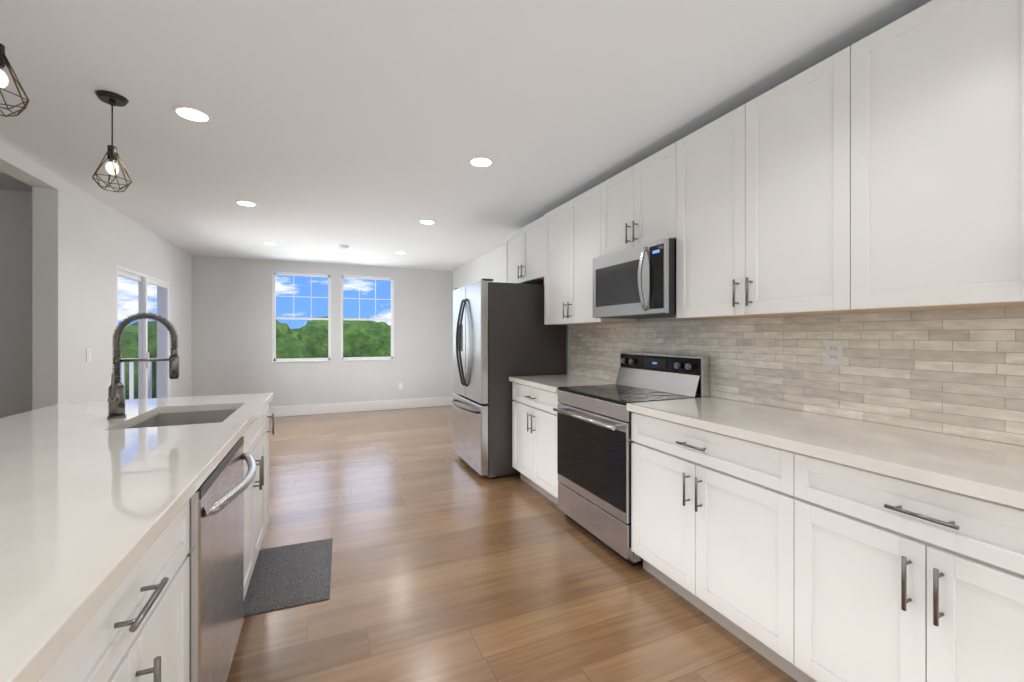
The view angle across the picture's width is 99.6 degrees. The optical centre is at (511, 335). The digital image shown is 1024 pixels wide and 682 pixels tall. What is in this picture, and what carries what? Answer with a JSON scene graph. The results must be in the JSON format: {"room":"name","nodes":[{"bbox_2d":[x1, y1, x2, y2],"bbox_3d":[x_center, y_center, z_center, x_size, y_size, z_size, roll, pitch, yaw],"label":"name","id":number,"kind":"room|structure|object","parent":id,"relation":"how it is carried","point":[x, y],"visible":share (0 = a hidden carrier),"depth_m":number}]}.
{"room":"kitchen","nodes":[
{"label":"kitchen","id":0,"kind":"room"},
{"bbox_2d":[0,189,31,417],"bbox_3d":[-4.636,0.055,3.359,1.945,2.470,0.140,0,0,-23],"label":"wall","id":1,"kind":"structure","parent":0,"point":[15,302],"depth_m":3.53},
{"bbox_2d":[0,141,57,189],"bbox_3d":[-2.910,-1.128,1.991,0.140,0.104,2.560,0,0,-23],"label":"wall","id":2,"kind":"structure","parent":0,"point":[17,165],"depth_m":2.89},
{"bbox_2d":[32,176,191,409],"bbox_3d":[-4.104,0.055,4.762,0.140,2.470,3.476,0,0,-23],"label":"wall","id":3,"kind":"structure","parent":0,"point":[84,244],"depth_m":3.54},
{"bbox_2d":[86,348,90,361],"bbox_3d":[-3.522,0.164,3.600,0.008,0.115,0.070,0,0,-23],"label":"light switch","id":4,"kind":"object","parent":3,"relation":"attached to","point":[88,354],"visible":1,"depth_m":3.59},
{"bbox_2d":[117,265,170,398],"bbox_3d":[-4.108,0.310,4.785,0.152,1.960,1.560,0,0,-23],"label":"sliding glass door","id":5,"kind":"structure","parent":3,"relation":"in","point":[163,350],"depth_m":4.83},
{"bbox_2d":[192,255,452,406],"bbox_3d":[-2.936,0.055,7.235,4.243,2.470,0.140,0,0,-23],"label":"wall","id":6,"kind":"structure","parent":0,"point":[231,326],"depth_m":7.00},
{"bbox_2d":[272,271,331,361],"bbox_3d":[-3.402,-0.289,7.023,0.868,1.431,0.160,0,0,-23],"label":"window","id":7,"kind":"structure","parent":6,"relation":"in","point":[274,317],"depth_m":6.98},
{"bbox_2d":[269,397,451,417],"bbox_3d":[-2.906,1.207,7.163,3.959,0.164,0.013,0,0,-23],"label":"baseboard","id":8,"kind":"structure","parent":6,"relation":"attached to","point":[297,410],"depth_m":7.29},
{"bbox_2d":[340,275,394,360],"bbox_3d":[-2.477,-0.289,7.422,0.880,1.431,0.160,0,0,-23],"label":"window","id":9,"kind":"structure","parent":6,"relation":"in","point":[357,358],"depth_m":7.41},
{"bbox_2d":[398,383,402,388],"bbox_3d":[-1.953,0.890,7.577,0.070,0.115,0.008,0,0,-23],"label":"outlet","id":10,"kind":"object","parent":6,"relation":"attached to","point":[400,385],"visible":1,"depth_m":7.57},
{"bbox_2d":[0,0,931,270],"bbox_3d":[-1.808,-1.230,2.235,6.249,0.100,10.336,0,0,-23],"label":"ceiling","id":11,"kind":"structure","parent":0,"point":[366,130],"depth_m":2.18},
{"bbox_2d":[0,43,28,116],"bbox_3d":[-1.655,-0.950,1.388,0.155,0.458,0.135,0,0,-23],"label":"pendant light","id":12,"kind":"object","parent":11,"relation":"hanging from","point":[4,80],"visible":1,"depth_m":1.40},
{"bbox_2d":[92,90,131,191],"bbox_3d":[-1.979,-0.950,2.141,0.155,0.458,0.135,0,0,-23],"label":"pendant light","id":13,"kind":"object","parent":11,"relation":"hanging from","point":[112,99],"visible":1,"depth_m":2.13},
{"bbox_2d":[173,106,211,121],"bbox_3d":[-1.701,-1.177,2.305,0.170,0.010,0.170,0,0,-23],"label":"recessed light","id":14,"kind":"object","parent":11,"relation":"in","point":[192,114],"visible":1,"depth_m":2.30},
{"bbox_2d":[235,200,256,205],"bbox_3d":[-2.370,-1.177,3.857,0.170,0.010,0.170,0,0,-23],"label":"recessed light","id":15,"kind":"object","parent":11,"relation":"in","point":[244,202],"visible":1,"depth_m":3.85},
{"bbox_2d":[263,242,276,244],"bbox_3d":[-3.099,-1.177,5.546,0.170,0.010,0.170,0,0,-23],"label":"recessed light","id":16,"kind":"object","parent":11,"relation":"in","point":[270,243],"visible":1,"depth_m":5.52},
{"bbox_2d":[339,245,348,248],"bbox_3d":[-2.221,-1.162,5.718,0.120,0.036,0.120,0,0,-23],"label":"smoke detector","id":17,"kind":"object","parent":11,"relation":"attached to","point":[343,247],"visible":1,"depth_m":5.68},
{"bbox_2d":[419,219,434,223],"bbox_3d":[-0.879,-1.177,4.489,0.170,0.010,0.170,0,0,-23],"label":"recessed light","id":18,"kind":"object","parent":11,"relation":"in","point":[425,221],"visible":0.98,"depth_m":4.46},
{"bbox_2d":[469,156,492,166],"bbox_3d":[-0.210,-1.177,2.937,0.170,0.010,0.170,0,0,-23],"label":"recessed light","id":19,"kind":"object","parent":11,"relation":"in","point":[480,161],"visible":1,"depth_m":2.92},
{"bbox_2d":[227,406,797,681],"bbox_3d":[-0.923,1.340,2.616,4.323,0.100,10.336,0,0,-23],"label":"floor","id":20,"kind":"structure","parent":0,"point":[448,564],"depth_m":2.21},
{"bbox_2d":[32,397,273,681],"bbox_3d":[-1.219,0.851,0.900,1.074,0.879,3.678,0,0,-23],"label":"kitchen island","id":21,"kind":"object","parent":20,"relation":"on","point":[176,614],"depth_m":1.16},
{"bbox_2d":[0,393,271,681],"bbox_3d":[-1.271,0.407,0.879,1.021,0.075,3.720,0,0,-23],"label":"island countertop","id":22,"kind":"structure","parent":21,"relation":"on","point":[83,494],"depth_m":0.99},
{"bbox_2d":[107,312,178,418],"bbox_3d":[-1.680,0.131,1.969,0.261,0.476,0.098,0,0,-23],"label":"faucet","id":23,"kind":"object","parent":22,"relation":"on","point":[116,398],"visible":1,"depth_m":1.95},
{"bbox_2d":[244,538,332,615],"bbox_3d":[-1.210,1.281,2.350,0.422,0.015,0.675,0,0,-21],"label":"rug","id":24,"kind":"object","parent":20,"relation":"on","point":[286,576],"visible":0.94,"depth_m":2.28},
{"bbox_2d":[452,278,565,478],"bbox_3d":[-0.097,0.394,4.377,0.950,1.793,0.915,0,0,-23],"label":"fridge","id":25,"kind":"object","parent":20,"relation":"on","point":[502,333],"visible":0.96,"depth_m":3.94},
{"bbox_2d":[512,382,628,504],"bbox_3d":[0.446,0.851,3.601,0.601,0.879,0.850,0,0,-23],"label":"base cabinet","id":26,"kind":"object","parent":20,"relation":"on","point":[534,420],"depth_m":3.44},
{"bbox_2d":[509,374,615,393],"bbox_3d":[0.431,0.389,3.596,0.632,0.039,0.857,0,0,-23],"label":"countertop","id":27,"kind":"structure","parent":26,"relation":"on","point":[551,383],"depth_m":3.49},
{"bbox_2d":[553,352,708,565],"bbox_3d":[0.728,0.708,2.829,0.674,1.165,0.777,0,0,-23],"label":"stove","id":28,"kind":"object","parent":20,"relation":"on","point":[594,441],"visible":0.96,"depth_m":2.68},
{"bbox_2d":[631,414,772,662],"bbox_3d":[1.116,0.851,2.047,0.601,0.879,0.955,0,0,-23],"label":"base cabinet","id":29,"kind":"object","parent":20,"relation":"on","point":[702,501],"depth_m":1.90},
{"bbox_2d":[773,450,1023,681],"bbox_3d":[1.428,0.851,1.323,0.601,0.879,0.859,0,0,-23],"label":"base cabinet","id":30,"kind":"object","parent":20,"relation":"on","point":[799,546],"depth_m":1.29},
{"bbox_2d":[626,398,1023,509],"bbox_3d":[1.410,0.389,1.325,0.632,0.039,2.517,0,0,-23],"label":"countertop","id":31,"kind":"structure","parent":30,"relation":"on","point":[983,470],"depth_m":1.48},
{"bbox_2d":[453,245,1018,445],"bbox_3d":[0.970,0.055,3.356,0.140,2.470,10.076,0,0,-23],"label":"wall","id":32,"kind":"structure","parent":0,"point":[490,265],"depth_m":6.06},
{"bbox_2d":[505,220,536,283],"bbox_3d":[0.255,-0.807,4.392,0.327,0.546,0.935,0,0,-23],"label":"upper cabinet","id":33,"kind":"object","parent":32,"relation":"attached to","point":[521,245],"depth_m":4.33},
{"bbox_2d":[537,186,636,324],"bbox_3d":[0.612,-0.595,3.562,0.327,0.991,0.990,0,0,-23],"label":"upper cabinet","id":34,"kind":"object","parent":32,"relation":"attached to","point":[566,234],"depth_m":3.48},
{"bbox_2d":[597,148,664,256],"bbox_3d":[0.928,-0.823,2.829,0.327,0.536,0.724,0,0,-23],"label":"upper cabinet","id":35,"kind":"object","parent":32,"relation":"attached to","point":[631,203],"depth_m":2.77},
{"bbox_2d":[593,238,675,318],"bbox_3d":[0.867,-0.332,2.803,0.460,0.424,0.715,0,0,-23],"label":"microwave","id":36,"kind":"object","parent":35,"relation":"attached to","point":[638,282],"visible":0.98,"depth_m":2.62},
{"bbox_2d":[665,60,836,318],"bbox_3d":[1.246,-0.595,2.093,0.327,0.991,0.998,0,0,-23],"label":"upper cabinet","id":37,"kind":"object","parent":32,"relation":"attached to","point":[745,190],"depth_m":1.99},
{"bbox_2d":[570,307,1023,445],"bbox_3d":[1.386,0.137,2.201,0.010,0.467,4.185,0,0,-23],"label":"backsplash","id":38,"kind":"structure","parent":32,"relation":"attached to","point":[958,372],"depth_m":1.87},
{"bbox_2d":[826,340,842,365],"bbox_3d":[1.472,0.080,1.977,0.008,0.115,0.070,0,0,-23],"label":"outlet","id":39,"kind":"object","parent":38,"relation":"attached to","point":[834,352],"visible":1,"depth_m":1.97},
{"bbox_2d":[825,0,1023,313],"bbox_3d":[1.615,-0.595,1.235,0.327,0.991,1.108,0,0,-23],"label":"upper cabinet","id":40,"kind":"object","parent":32,"relation":"attached to","point":[881,170],"depth_m":1.42},
{"label":"outside","id":41,"kind":"structure","parent":0,"visible":0},
{"bbox_2d":[119,316,390,399],"bbox_3d":[-6.698,4.544,11.321,30.342,13.217,27.535,0,0,-23],"label":"trees","id":42,"kind":"object","parent":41,"point":[310,329],"depth_m":12.51},
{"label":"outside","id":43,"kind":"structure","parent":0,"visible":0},
{"bbox_3d":[-4.839,1.357,4.775,1.193,0.105,2.600,0,0,-23],"label":"deck","id":44,"kind":"object","parent":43,"visible":0},
{"bbox_2d":[120,358,156,398],"bbox_3d":[-5.298,0.771,5.954,1.003,1.063,0.090,0,0,-23],"label":"rail","id":45,"kind":"object","parent":44,"relation":"on","point":[131,393],"depth_m":5.93}
]}

